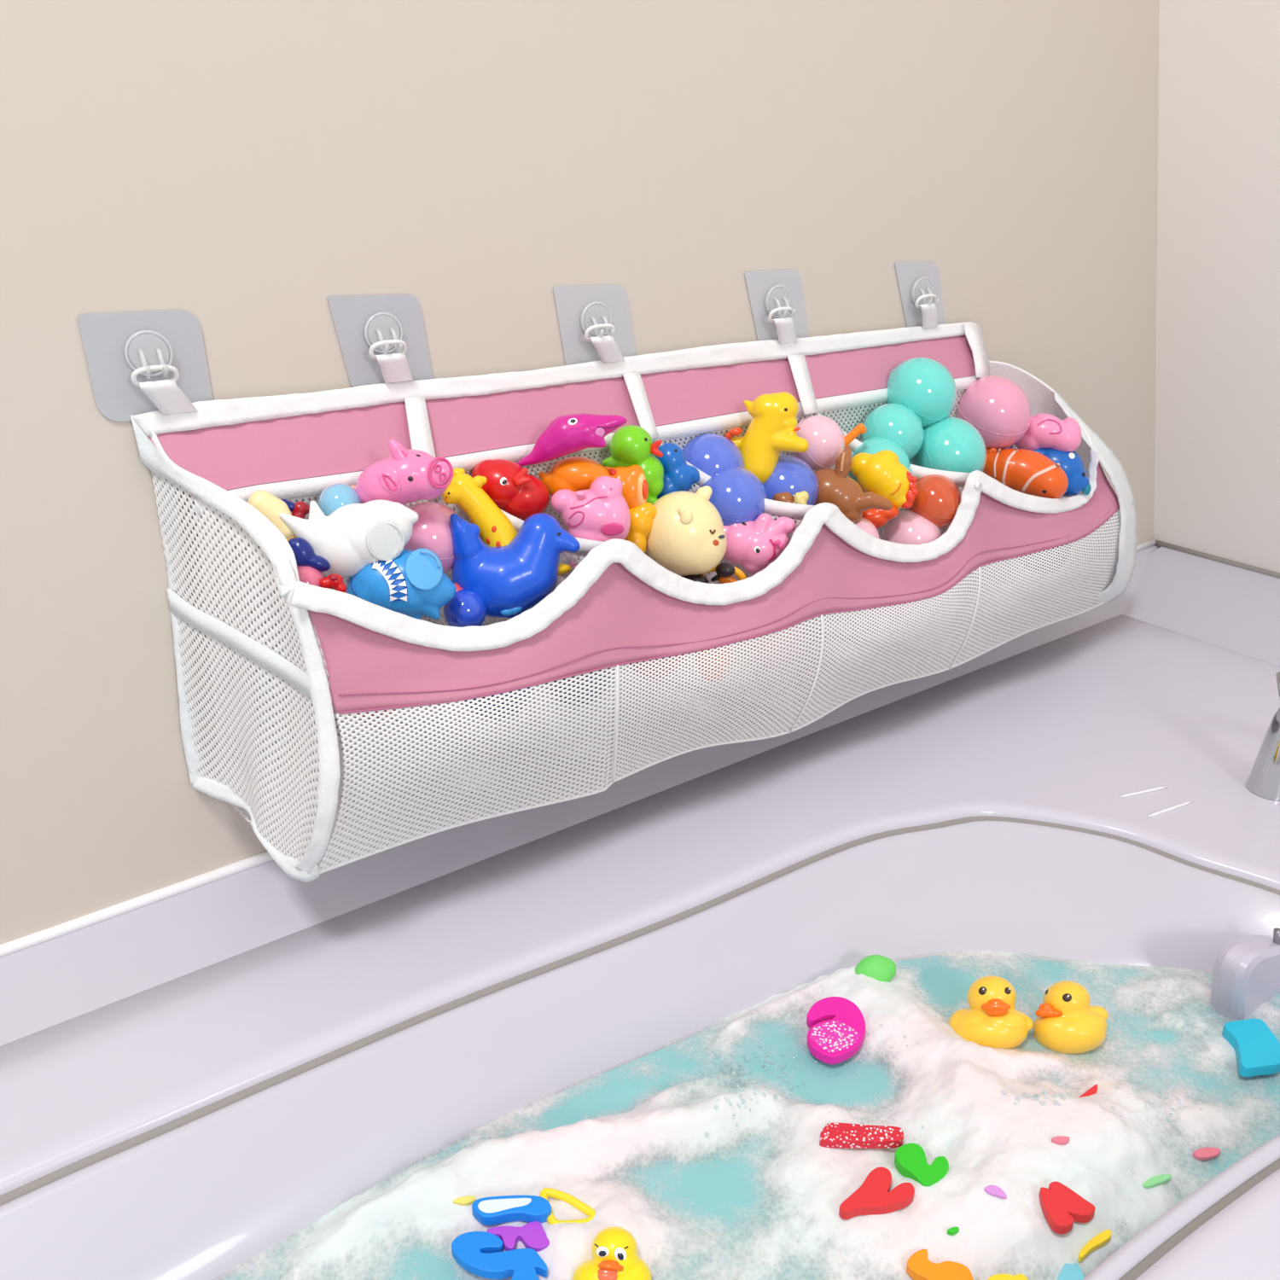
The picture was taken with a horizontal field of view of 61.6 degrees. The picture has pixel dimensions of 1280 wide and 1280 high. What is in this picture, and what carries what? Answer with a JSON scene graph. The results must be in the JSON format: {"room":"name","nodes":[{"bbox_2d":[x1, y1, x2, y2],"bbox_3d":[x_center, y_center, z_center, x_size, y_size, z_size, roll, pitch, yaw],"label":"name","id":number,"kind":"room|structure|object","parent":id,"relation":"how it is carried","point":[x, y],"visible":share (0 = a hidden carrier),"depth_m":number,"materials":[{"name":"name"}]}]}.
{"room":"bathroom","nodes":[
{"label":"bathroom","id":0,"kind":"room"},
{"bbox_2d":[0,0,1159,944],"bbox_3d":[-0.452,-0.752,0.730,4.800,3.200,0.100,-16,28,-32],"label":"wall","id":1,"kind":"structure","parent":0,"point":[239,166],"depth_m":1.03,"materials":[{"name":"beige paint"}]},
{"bbox_2d":[77,309,212,421],"bbox_3d":[-0.409,-0.229,0.902,0.095,0.089,0.030,-16,28,-32],"label":"wall hook","id":2,"kind":"object","parent":1,"relation":"attached to","point":[116,345],"visible":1,"depth_m":0.90,"materials":[{"name":"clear plastic"}]},
{"bbox_2d":[327,293,433,387],"bbox_3d":[-0.237,-0.282,1.014,0.098,0.085,0.030,-16,28,-32],"label":"wall hook","id":3,"kind":"object","parent":1,"relation":"attached to","point":[360,322],"visible":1,"depth_m":1.02,"materials":[{"name":"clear plastic"}]},
{"bbox_2d":[0,539,1155,957],"bbox_3d":[-0.337,0.203,1.163,3.208,0.040,0.012,-16,28,-32],"label":"trim","id":4,"kind":"structure","parent":1,"relation":"attached to","point":[20,944],"depth_m":1.06,"materials":[{"name":"white plastic"}]},
{"bbox_2d":[552,284,636,365],"bbox_3d":[-0.039,-0.335,1.147,0.105,0.087,0.030,-16,28,-32],"label":"wall hook","id":5,"kind":"object","parent":1,"relation":"attached to","point":[578,307],"visible":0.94,"depth_m":1.15,"materials":[{"name":"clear plastic"}]},
{"bbox_2d":[744,268,808,340],"bbox_3d":[0.174,-0.397,1.288,0.108,0.089,0.030,-16,28,-32],"label":"wall hook","id":6,"kind":"object","parent":1,"relation":"attached to","point":[768,290],"visible":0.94,"depth_m":1.29,"materials":[{"name":"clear plastic"}]},
{"bbox_2d":[894,261,944,327],"bbox_3d":[0.384,-0.456,1.427,0.111,0.091,0.030,-16,28,-32],"label":"wall hook","id":7,"kind":"object","parent":1,"relation":"attached to","point":[916,279],"visible":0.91,"depth_m":1.43,"materials":[{"name":"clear plastic"}]},
{"bbox_2d":[130,293,1137,881],"bbox_3d":[0.203,-0.136,1.290,1.432,0.492,0.233,-16,28,-32],"label":"organizer","id":8,"kind":"object","parent":7,"relation":"hanging from","point":[346,654],"visible":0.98,"depth_m":1.07,"materials":[{"name":"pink fabric"}]},
{"bbox_2d":[247,489,296,541],"bbox_3d":[-0.316,-0.101,0.929,0.040,0.058,0.028,5,24,11],"label":"toy","id":9,"kind":"object","parent":8,"relation":"in","point":[270,506],"visible":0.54,"depth_m":0.92,"materials":[{"name":"beige plastic"}]},
{"bbox_2d":[280,498,295,511],"bbox_3d":[-0.313,-0.114,0.947,0.019,0.021,0.014,-16,28,-32],"label":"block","id":10,"kind":"object","parent":8,"relation":"in","point":[291,505],"visible":0.35,"depth_m":0.94,"materials":[{"name":"blue plastic"}]},
{"bbox_2d":[291,500,309,518],"bbox_3d":[-0.301,-0.113,0.951,0.019,0.020,0.014,-16,28,-32],"label":"block","id":11,"kind":"object","parent":8,"relation":"in","point":[301,509],"visible":0.65,"depth_m":0.94,"materials":[{"name":"red plastic"}]},
{"bbox_2d":[288,537,330,571],"bbox_3d":[-0.284,-0.072,0.919,0.034,0.030,0.018,1,23,2],"label":"toy","id":12,"kind":"object","parent":8,"relation":"in","point":[304,552],"visible":0.84,"depth_m":0.91,"materials":[{"name":"blue plastic"}]},
{"bbox_2d":[296,564,324,587],"bbox_3d":[-0.288,-0.048,0.925,0.034,0.035,0.035,-16,28,-32],"label":"toy","id":13,"kind":"object","parent":8,"relation":"in","point":[310,575],"visible":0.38,"depth_m":0.91,"materials":[{"name":"plastic"}]},
{"bbox_2d":[319,573,347,593],"bbox_3d":[-0.263,-0.048,0.921,0.023,0.019,0.014,-3,24,-7],"label":"toy","id":14,"kind":"object","parent":8,"relation":"in","point":[334,581],"visible":0.86,"depth_m":0.92,"materials":[{"name":"red plastic"}]},
{"bbox_2d":[317,482,360,516],"bbox_3d":[-0.270,-0.121,0.965,0.039,0.039,0.039,-16,28,-32],"label":"ball","id":15,"kind":"object","parent":8,"relation":"in","point":[335,496],"visible":0.66,"depth_m":0.95,"materials":[{"name":"plastic"}]},
{"bbox_2d":[279,499,418,577],"bbox_3d":[-0.253,-0.090,0.946,0.116,0.067,0.053,-5,24,-11],"label":"toy whale","id":16,"kind":"object","parent":8,"relation":"in","point":[353,537],"visible":0.93,"depth_m":0.93,"materials":[{"name":"white plastic"}]},
{"bbox_2d":[356,709,395,719],"bbox_3d":[-0.241,0.039,0.970,0.066,0.067,0.068,-16,28,-32],"label":"ball","id":17,"kind":"object","parent":8,"relation":"in","point":[375,712],"visible":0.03,"depth_m":0.95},
{"bbox_2d":[346,548,456,619],"bbox_3d":[-0.214,-0.052,0.962,0.096,0.070,0.061,-3,24,-8],"label":"toy shark","id":18,"kind":"object","parent":8,"relation":"in","point":[414,584],"visible":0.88,"depth_m":0.94,"materials":[{"name":"blue plastic"}]},
{"bbox_2d":[354,438,453,505],"bbox_3d":[-0.216,-0.150,0.974,0.089,0.066,0.057,-6,24,-13],"label":"pig","id":19,"kind":"object","parent":8,"relation":"in","point":[405,476],"visible":0.91,"depth_m":0.96},
{"bbox_2d":[403,501,457,573],"bbox_3d":[-0.202,-0.096,1.030,0.073,0.072,0.073,-16,28,-32],"label":"toy","id":20,"kind":"object","parent":8,"relation":"in","point":[432,530],"visible":0.53,"depth_m":1.00,"materials":[{"name":"pink plastic"}]},
{"bbox_2d":[453,582,462,591],"bbox_3d":[-0.171,-0.044,1.016,0.018,0.018,0.014,-3,24,-7],"label":"toy","id":21,"kind":"object","parent":8,"relation":"in","point":[457,586],"visible":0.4,"depth_m":1.01,"materials":[{"name":"pink plastic"}]},
{"bbox_2d":[442,588,487,627],"bbox_3d":[-0.165,-0.027,1.012,0.041,0.041,0.041,-16,28,-32],"label":"ball","id":22,"kind":"object","parent":8,"relation":"in","point":[467,608],"visible":0.83,"depth_m":1.00,"materials":[{"name":"plastic"}]},
{"bbox_2d":[442,467,517,546],"bbox_3d":[-0.149,-0.115,1.039,0.078,0.099,0.036,5,24,12],"label":"giraffe","id":23,"kind":"object","parent":8,"relation":"in","point":[464,491],"visible":0.84,"depth_m":1.03,"materials":[{"name":"yellow plastic"}]},
{"bbox_2d":[462,686,533,721],"bbox_3d":[-0.141,0.042,1.050,0.076,0.076,0.077,-16,28,-32],"label":"ball","id":24,"kind":"object","parent":8,"relation":"in","point":[465,701],"visible":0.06,"depth_m":1.02,"materials":[{"name":"plastic"}]},
{"bbox_2d":[471,459,549,520],"bbox_3d":[-0.130,-0.149,1.074,0.076,0.062,0.054,3,24,7],"label":"duck","id":25,"kind":"object","parent":8,"relation":"in","point":[522,495],"visible":0.78,"depth_m":1.06},
{"bbox_2d":[449,512,580,617],"bbox_3d":[-0.123,-0.075,1.034,0.111,0.105,0.079,-16,28,-32],"label":"bird","id":26,"kind":"object","parent":8,"relation":"in","point":[512,578],"visible":0.94,"depth_m":1.01,"materials":[{"name":"blue plastic"}]},
{"bbox_2d":[552,561,576,590],"bbox_3d":[-0.083,-0.057,1.052,0.043,0.040,0.019,-9,25,-21],"label":"bird","id":27,"kind":"object","parent":8,"relation":"in","point":[564,568],"visible":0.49,"depth_m":1.04},
{"bbox_2d":[517,413,627,466],"bbox_3d":[-0.069,-0.202,1.084,0.112,0.052,0.039,-4,24,-10],"label":"toy dolphin","id":28,"kind":"object","parent":8,"relation":"in","point":[566,434],"visible":0.99,"depth_m":1.07,"materials":[{"name":"plastic"}]},
{"bbox_2d":[537,456,610,496],"bbox_3d":[-0.065,-0.165,1.107,0.066,0.047,0.052,-16,28,-32],"label":"fish","id":29,"kind":"object","parent":8,"relation":"in","point":[574,474],"visible":0.65,"depth_m":1.09},
{"bbox_2d":[544,667,610,707],"bbox_3d":[-0.065,0.035,1.105,0.070,0.069,0.070,-16,28,-32],"label":"ball","id":30,"kind":"object","parent":8,"relation":"in","point":[609,667],"visible":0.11,"depth_m":1.08,"materials":[{"name":"plastic"}]},
{"bbox_2d":[550,476,630,541],"bbox_3d":[-0.049,-0.126,1.077,0.080,0.076,0.049,-1,23,-1],"label":"pig","id":31,"kind":"object","parent":8,"relation":"in","point":[601,512],"visible":0.9,"depth_m":1.06,"materials":[{"name":"pink plastic"}]},
{"bbox_2d":[605,464,648,509],"bbox_3d":[-0.015,-0.158,1.126,0.049,0.051,0.037,1,23,2],"label":"fish","id":32,"kind":"object","parent":8,"relation":"in","point":[635,490],"visible":0.74,"depth_m":1.11},
{"bbox_2d":[601,424,663,504],"bbox_3d":[-0.006,-0.182,1.148,0.058,0.093,0.055,-16,28,-32],"label":"duck","id":33,"kind":"object","parent":8,"relation":"in","point":[631,445],"visible":0.78,"depth_m":1.13},
{"bbox_2d":[624,501,657,552],"bbox_3d":[-0.001,-0.114,1.126,0.039,0.060,0.032,-16,28,-32],"label":"toy","id":34,"kind":"object","parent":8,"relation":"in","point":[642,516],"visible":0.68,"depth_m":1.11,"materials":[{"name":"orange plastic"}]},
{"bbox_2d":[627,654,684,680],"bbox_3d":[0.015,0.009,1.156,0.070,0.069,0.070,-16,28,-32],"label":"ball","id":35,"kind":"object","parent":8,"relation":"in","point":[682,654],"visible":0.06,"depth_m":1.13,"materials":[{"name":"plastic"}]},
{"bbox_2d":[655,442,699,499],"bbox_3d":[0.035,-0.182,1.176,0.051,0.066,0.043,-16,28,-32],"label":"duck","id":36,"kind":"object","parent":8,"relation":"in","point":[678,476],"visible":0.63,"depth_m":1.16},
{"bbox_2d":[645,485,727,575],"bbox_3d":[0.046,-0.116,1.144,0.086,0.095,0.086,-16,28,-32],"label":"bear","id":37,"kind":"object","parent":8,"relation":"in","point":[687,536],"visible":0.82,"depth_m":1.12},
{"bbox_2d":[680,562,735,583],"bbox_3d":[0.073,-0.067,1.164,0.063,0.030,0.022,-3,24,-8],"label":"toy","id":38,"kind":"object","parent":8,"relation":"in","point":[724,569],"visible":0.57,"depth_m":1.16,"materials":[{"name":"grey plastic"}]},
{"bbox_2d":[694,644,729,681],"bbox_3d":[0.081,0.015,1.200,0.040,0.059,0.037,2,23,4],"label":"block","id":39,"kind":"object","parent":8,"relation":"in","point":[728,644],"visible":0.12,"depth_m":1.19,"materials":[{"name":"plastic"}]},
{"bbox_2d":[681,433,744,491],"bbox_3d":[0.081,-0.198,1.242,0.082,0.081,0.082,-16,28,-32],"label":"ball","id":40,"kind":"object","parent":8,"relation":"in","point":[711,453],"visible":0.47,"depth_m":1.21,"materials":[{"name":"plastic"}]},
{"bbox_2d":[701,564,746,583],"bbox_3d":[0.087,-0.064,1.177,0.061,0.040,0.011,2,23,4],"label":"ring","id":41,"kind":"object","parent":8,"relation":"in","point":[739,573],"visible":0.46,"depth_m":1.17,"materials":[{"name":"plastic"}]},
{"bbox_2d":[701,465,767,525],"bbox_3d":[0.104,-0.157,1.224,0.084,0.082,0.083,-16,28,-32],"label":"ball","id":42,"kind":"object","parent":8,"relation":"in","point":[738,495],"visible":0.66,"depth_m":1.19,"materials":[{"name":"blue plastic"}]},
{"bbox_2d":[723,512,796,573],"bbox_3d":[0.124,-0.110,1.206,0.097,0.068,0.047,7,24,17],"label":"pig","id":43,"kind":"object","parent":8,"relation":"in","point":[753,545],"visible":0.83,"depth_m":1.19},
{"bbox_2d":[724,391,808,483],"bbox_3d":[0.145,-0.231,1.243,0.096,0.110,0.052,0,23,1],"label":"dinosaur","id":44,"kind":"object","parent":8,"relation":"in","point":[771,430],"visible":0.83,"depth_m":1.22,"materials":[{"name":"yellow plastic"}]},
{"bbox_2d":[741,622,804,664],"bbox_3d":[0.155,-0.008,1.262,0.076,0.075,0.076,-16,28,-32],"label":"ball","id":45,"kind":"object","parent":8,"relation":"in","point":[800,623],"visible":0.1,"depth_m":1.23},
{"bbox_2d":[762,454,818,520],"bbox_3d":[0.171,-0.179,1.274,0.082,0.081,0.083,-16,28,-32],"label":"ball","id":46,"kind":"object","parent":8,"relation":"in","point":[792,474],"visible":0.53,"depth_m":1.24,"materials":[{"name":"plastic"}]},
{"bbox_2d":[773,490,808,523],"bbox_3d":[0.173,-0.154,1.239,0.043,0.041,0.027,5,24,12],"label":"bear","id":47,"kind":"object","parent":8,"relation":"in","point":[801,497],"visible":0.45,"depth_m":1.23},
{"bbox_2d":[791,414,844,470],"bbox_3d":[0.216,-0.240,1.310,0.067,0.067,0.068,-16,28,-32],"label":"ball","id":48,"kind":"object","parent":8,"relation":"in","point":[825,439],"visible":0.87,"depth_m":1.28,"materials":[{"name":"pink plastic"}]},
{"bbox_2d":[814,445,892,523],"bbox_3d":[0.248,-0.183,1.281,0.108,0.097,0.057,5,24,11],"label":"deer","id":49,"kind":"object","parent":8,"relation":"in","point":[835,487],"visible":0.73,"depth_m":1.26},
{"bbox_2d":[844,423,866,448],"bbox_3d":[0.253,-0.244,1.305,0.041,0.039,0.010,-1,23,-2],"label":"stick","id":50,"kind":"object","parent":8,"relation":"in","point":[860,428],"visible":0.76,"depth_m":1.30,"materials":[{"name":"orange plastic"}]},
{"bbox_2d":[855,517,879,538],"bbox_3d":[0.263,-0.122,1.303,0.055,0.055,0.056,-16,28,-32],"label":"ball","id":51,"kind":"object","parent":8,"relation":"in","point":[867,526],"visible":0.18,"depth_m":1.28,"materials":[{"name":"plastic"}]},
{"bbox_2d":[847,436,911,492],"bbox_3d":[0.301,-0.216,1.353,0.080,0.080,0.081,-16,28,-32],"label":"ball","id":52,"kind":"object","parent":8,"relation":"in","point":[874,445],"visible":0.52,"depth_m":1.33,"materials":[{"name":"plastic"}]},
{"bbox_2d":[862,505,898,528],"bbox_3d":[0.290,-0.153,1.327,0.055,0.032,0.034,-2,23,-4],"label":"toy","id":53,"kind":"object","parent":8,"relation":"in","point":[879,518],"visible":0.4,"depth_m":1.31,"materials":[{"name":"orange plastic"}]},
{"bbox_2d":[849,449,918,508],"bbox_3d":[0.301,-0.199,1.325,0.086,0.069,0.050,6,24,14],"label":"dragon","id":54,"kind":"object","parent":8,"relation":"in","point":[881,473],"visible":0.95,"depth_m":1.31,"materials":[{"name":"yellow plastic"}]},
{"bbox_2d":[869,602,911,616],"bbox_3d":[0.314,-0.065,1.365,0.072,0.073,0.073,-16,28,-32],"label":"ball","id":55,"kind":"object","parent":8,"relation":"in","point":[910,602],"visible":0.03,"depth_m":1.35,"materials":[{"name":"plastic"}]},
{"bbox_2d":[861,403,923,459],"bbox_3d":[0.322,-0.262,1.370,0.079,0.078,0.080,-16,28,-32],"label":"ball","id":56,"kind":"object","parent":8,"relation":"in","point":[898,423],"visible":0.82,"depth_m":1.34,"materials":[{"name":"teal plastic"}]},
{"bbox_2d":[880,508,942,544],"bbox_3d":[0.346,-0.128,1.371,0.080,0.079,0.079,-16,28,-32],"label":"ball","id":57,"kind":"object","parent":8,"relation":"in","point":[908,527],"visible":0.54,"depth_m":1.34,"materials":[{"name":"plastic"}]},
{"bbox_2d":[886,357,956,428],"bbox_3d":[0.365,-0.321,1.399,0.094,0.092,0.094,-16,28,-32],"label":"ball","id":58,"kind":"object","parent":8,"relation":"in","point":[925,386],"visible":0.84,"depth_m":1.36,"materials":[{"name":"teal plastic"}]},
{"bbox_2d":[907,474,960,529],"bbox_3d":[0.372,-0.175,1.363,0.073,0.072,0.072,-16,28,-32],"label":"ball","id":59,"kind":"object","parent":8,"relation":"in","point":[938,498],"visible":0.71,"depth_m":1.33,"materials":[{"name":"orange plastic"}]},
{"bbox_2d":[909,416,986,492],"bbox_3d":[0.404,-0.243,1.410,0.100,0.100,0.100,-16,28,-32],"label":"ball","id":60,"kind":"object","parent":8,"relation":"in","point":[953,444],"visible":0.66,"depth_m":1.37,"materials":[{"name":"teal plastic"}]},
{"bbox_2d":[955,375,1030,450],"bbox_3d":[0.491,-0.315,1.494,0.104,0.103,0.103,-16,28,-32],"label":"ball","id":61,"kind":"object","parent":8,"relation":"in","point":[999,409],"visible":0.84,"depth_m":1.46,"materials":[{"name":"pink plastic"}]},
{"bbox_2d":[983,447,1068,498],"bbox_3d":[0.529,-0.231,1.482,0.119,0.071,0.061,11,26,24],"label":"fish","id":62,"kind":"object","parent":8,"relation":"in","point":[1029,472],"visible":0.84,"depth_m":1.46},
{"bbox_2d":[1016,542,1071,575],"bbox_3d":[0.585,-0.136,1.560,0.082,0.083,0.082,-16,28,-32],"label":"ball","id":63,"kind":"object","parent":8,"relation":"in","point":[1071,543],"visible":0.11,"depth_m":1.53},
{"bbox_2d":[1014,413,1081,452],"bbox_3d":[0.578,-0.292,1.520,0.088,0.056,0.049,13,27,27],"label":"toy","id":64,"kind":"object","parent":8,"relation":"in","point":[1045,431],"visible":0.9,"depth_m":1.50,"materials":[{"name":"pink plastic"}]},
{"bbox_2d":[1008,445,1091,496],"bbox_3d":[0.583,-0.252,1.543,0.132,0.081,0.060,17,29,34],"label":"fish","id":65,"kind":"object","parent":8,"relation":"in","point":[1071,462],"visible":0.48,"depth_m":1.51},
{"bbox_2d":[1153,0,1279,572],"bbox_3d":[1.518,-0.655,0.507,1.195,3.200,2.600,-16,28,-32],"label":"wall","id":66,"kind":"structure","parent":0,"point":[1217,450],"depth_m":1.67,"materials":[{"name":"beige paint"}]},
{"bbox_2d":[1154,540,1279,578],"bbox_3d":[1.350,0.026,1.540,0.012,0.012,1.295,-16,28,-32],"label":"trim","id":67,"kind":"structure","parent":66,"relation":"attached to","point":[1159,544],"depth_m":1.93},
{"bbox_3d":[0.308,1.158,0.408,4.800,0.050,2.700,-16,28,-32],"label":"floor","id":68,"kind":"structure","parent":0,"visible":0},
{"bbox_2d":[0,545,1279,1279],"bbox_3d":[0.066,0.647,0.802,3.268,0.555,1.300,-16,28,-32],"label":"bathtub","id":69,"kind":"object","parent":68,"relation":"on","point":[192,1080],"visible":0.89,"depth_m":1.09,"materials":[{"name":"white ceramic"}]},
{"bbox_2d":[0,820,1279,1279],"bbox_3d":[-0.181,0.587,0.728,1.982,0.269,0.546,-16,28,-32],"label":"basin","id":70,"kind":"object","parent":69,"relation":"in","point":[197,1186],"depth_m":1.00,"materials":[{"name":"white ceramic"}]},
{"bbox_2d":[221,955,1279,1279],"bbox_3d":[-0.163,0.535,0.681,1.845,0.001,0.417,-16,28,-32],"label":"water","id":71,"kind":"object","parent":69,"relation":"in","point":[727,1189],"visible":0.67,"depth_m":0.98,"materials":[{"name":"teal liquid"}]},
{"bbox_2d":[571,1226,651,1279],"bbox_3d":[-0.021,0.472,0.795,0.055,0.057,0.053,-16,28,-32],"label":"rubber duck","id":72,"kind":"object","parent":71,"relation":"on","point":[613,1249],"visible":1,"depth_m":0.79},
{"bbox_2d":[226,950,1279,1279],"bbox_3d":[-0.166,0.517,0.679,1.875,0.035,0.441,-16,28,-32],"label":"foam","id":73,"kind":"object","parent":71,"relation":"on","point":[994,1114],"visible":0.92,"depth_m":0.89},
{"bbox_2d":[452,1195,475,1205],"bbox_3d":[-0.139,0.443,0.847,0.018,0.004,0.007,-4,24,-9],"label":"toy","id":74,"kind":"object","parent":73,"relation":"on","point":[464,1201],"visible":1,"depth_m":0.84,"materials":[{"name":"plastic"}]},
{"bbox_2d":[451,1231,547,1279],"bbox_3d":[-0.103,0.465,0.804,0.081,0.009,0.035,14,27,29],"label":"toy","id":75,"kind":"object","parent":73,"relation":"on","point":[481,1253],"visible":1,"depth_m":0.80,"materials":[{"name":"blue plastic"}]},
{"bbox_2d":[471,1195,551,1225],"bbox_3d":[-0.100,0.443,0.836,0.062,0.011,0.019,-1,23,-2],"label":"toy","id":76,"kind":"object","parent":73,"relation":"on","point":[491,1210],"visible":1,"depth_m":0.83,"materials":[{"name":"blue plastic"}]},
{"bbox_2d":[487,1221,549,1251],"bbox_3d":[-0.092,0.457,0.818,0.047,0.007,0.023,-4,24,-9],"label":"toy","id":77,"kind":"object","parent":73,"relation":"on","point":[532,1235],"visible":1,"depth_m":0.82,"materials":[{"name":"plastic"}]},
{"bbox_2d":[539,1187,595,1224],"bbox_3d":[-0.060,0.446,0.838,0.052,0.006,0.030,15,28,32],"label":"toy","id":78,"kind":"object","parent":73,"relation":"on","point":[545,1192],"visible":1,"depth_m":0.84,"materials":[{"name":"plastic"}]},
{"bbox_2d":[806,996,865,1064],"bbox_3d":[0.185,0.371,1.027,0.074,0.011,0.064,-16,28,-32],"label":"toy","id":79,"kind":"object","parent":73,"relation":"on","point":[836,1032],"visible":1,"depth_m":1.02,"materials":[{"name":"plastic"}]},
{"bbox_2d":[819,1122,903,1148],"bbox_3d":[0.185,0.414,0.897,0.070,0.009,0.019,1,23,2],"label":"foam letter","id":80,"kind":"object","parent":73,"relation":"on","point":[833,1135],"visible":1,"depth_m":0.89,"materials":[{"name":"red rubber"}]},
{"bbox_2d":[838,1166,914,1219],"bbox_3d":[0.184,0.439,0.843,0.062,0.009,0.035,-16,28,-32],"label":"foam letter","id":81,"kind":"object","parent":73,"relation":"on","point":[875,1195],"visible":1,"depth_m":0.84,"materials":[{"name":"red plastic"}]},
{"bbox_2d":[894,1142,948,1186],"bbox_3d":[0.230,0.428,0.877,0.035,0.010,0.040,-16,28,-32],"label":"foam letter","id":82,"kind":"object","parent":73,"relation":"on","point":[910,1159],"visible":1,"depth_m":0.87,"materials":[{"name":"plastic"}]},
{"bbox_2d":[906,1249,973,1279],"bbox_3d":[0.224,0.472,0.795,0.037,0.009,0.049,-16,28,-32],"label":"foam number","id":83,"kind":"object","parent":73,"relation":"on","point":[918,1267],"visible":1,"depth_m":0.80,"materials":[{"name":"orange rubber"}]},
{"bbox_2d":[947,1226,959,1235],"bbox_3d":[0.240,0.453,0.823,0.010,0.004,0.004,-9,25,-19],"label":"foam letter","id":84,"kind":"object","parent":73,"relation":"on","point":[953,1230],"visible":1,"depth_m":0.82,"materials":[{"name":"plastic"}]},
{"bbox_2d":[984,1185,1006,1198],"bbox_3d":[0.278,0.431,0.841,0.017,0.003,0.008,8,25,17],"label":"foam letter","id":85,"kind":"object","parent":73,"relation":"on","point":[994,1190],"visible":1,"depth_m":0.84,"materials":[{"name":"plastic"}]},
{"bbox_2d":[987,1274,1028,1279],"bbox_3d":[0.272,0.479,0.799,0.034,0.006,0.014,-2,24,-5],"label":"foam letter","id":86,"kind":"object","parent":73,"relation":"on","point":[997,1277],"visible":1,"depth_m":0.80,"materials":[{"name":"yellow rubber"}]},
{"bbox_2d":[1051,1135,1069,1145],"bbox_3d":[0.345,0.410,0.880,0.015,0.004,0.006,0,23,-1],"label":"foam letter","id":87,"kind":"object","parent":73,"relation":"on","point":[1061,1140],"visible":1,"depth_m":0.88,"materials":[{"name":"plastic"}]},
{"bbox_2d":[1038,1181,1095,1233],"bbox_3d":[0.324,0.437,0.827,0.038,0.009,0.037,-16,28,-32],"label":"foam letter","id":88,"kind":"object","parent":73,"relation":"on","point":[1061,1206],"visible":1,"depth_m":0.82,"materials":[{"name":"red plastic"}]},
{"bbox_2d":[1057,1262,1084,1279],"bbox_3d":[0.320,0.474,0.798,0.025,0.006,0.020,-16,28,-32],"label":"foam letter","id":89,"kind":"object","parent":73,"relation":"on","point":[1069,1271],"visible":1,"depth_m":0.80,"materials":[{"name":"rubber"}]},
{"bbox_2d":[1077,1229,1111,1262],"bbox_3d":[0.344,0.458,0.813,0.039,0.006,0.007,-13,27,-28],"label":"foam letter","id":90,"kind":"object","parent":73,"relation":"on","point":[1103,1237],"visible":1,"depth_m":0.81,"materials":[{"name":"plastic"}]},
{"bbox_2d":[1142,1174,1171,1188],"bbox_3d":[0.418,0.438,0.870,0.028,0.004,0.006,-8,25,-18],"label":"foam letter","id":91,"kind":"object","parent":73,"relation":"on","point":[1157,1180],"visible":1,"depth_m":0.87,"materials":[{"name":"plastic"}]},
{"bbox_2d":[1192,1146,1221,1160],"bbox_3d":[0.477,0.432,0.904,0.025,0.004,0.009,-5,24,-11],"label":"foam letter","id":92,"kind":"object","parent":73,"relation":"on","point":[1207,1153],"visible":1,"depth_m":0.90,"materials":[{"name":"plastic"}]},
{"bbox_2d":[1221,1018,1279,1076],"bbox_3d":[0.575,0.381,1.004,0.044,0.012,0.068,4,24,9],"label":"foam letter","id":93,"kind":"object","parent":73,"relation":"on","point":[1257,1050],"visible":1,"depth_m":1.00,"materials":[{"name":"plastic"}]},
{"bbox_2d":[855,954,896,982],"bbox_3d":[0.238,0.338,1.089,0.044,0.033,0.028,-5,24,-11],"label":"foam shape","id":94,"kind":"object","parent":71,"relation":"on","point":[880,968],"visible":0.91,"depth_m":1.08,"materials":[{"name":"plastic"}]},
{"bbox_2d":[948,975,1033,1048],"bbox_3d":[0.334,0.362,1.026,0.064,0.073,0.064,-16,28,-32],"label":"rubber duck","id":95,"kind":"object","parent":71,"relation":"on","point":[992,1020],"visible":0.94,"depth_m":1.01},
{"bbox_2d":[1032,980,1108,1053],"bbox_3d":[0.411,0.365,1.024,0.061,0.069,0.061,18,29,36],"label":"rubber duck","id":96,"kind":"object","parent":71,"relation":"on","point":[1066,1021],"visible":1,"depth_m":1.01},
{"bbox_2d":[1078,1084,1097,1097],"bbox_3d":[0.398,0.407,0.956,0.035,0.006,0.007,-14,27,-30],"label":"foam letter","id":97,"kind":"object","parent":71,"relation":"on","point":[1093,1090],"visible":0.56,"depth_m":0.96,"materials":[{"name":"plastic"}]},
{"bbox_2d":[1210,927,1279,1021],"bbox_3d":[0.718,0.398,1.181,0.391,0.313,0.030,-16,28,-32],"label":"spout","id":98,"kind":"object","parent":69,"relation":"attached to","point":[1246,974],"visible":0.77,"depth_m":1.04,"materials":[{"name":"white plastic"}]},
{"bbox_2d":[1245,671,1279,800],"bbox_3d":[0.810,0.125,1.275,0.132,0.130,0.088,15,27,30],"label":"tap","id":99,"kind":"object","parent":69,"relation":"on","point":[1263,780],"visible":1,"depth_m":1.28,"materials":[{"name":"silver metal"}]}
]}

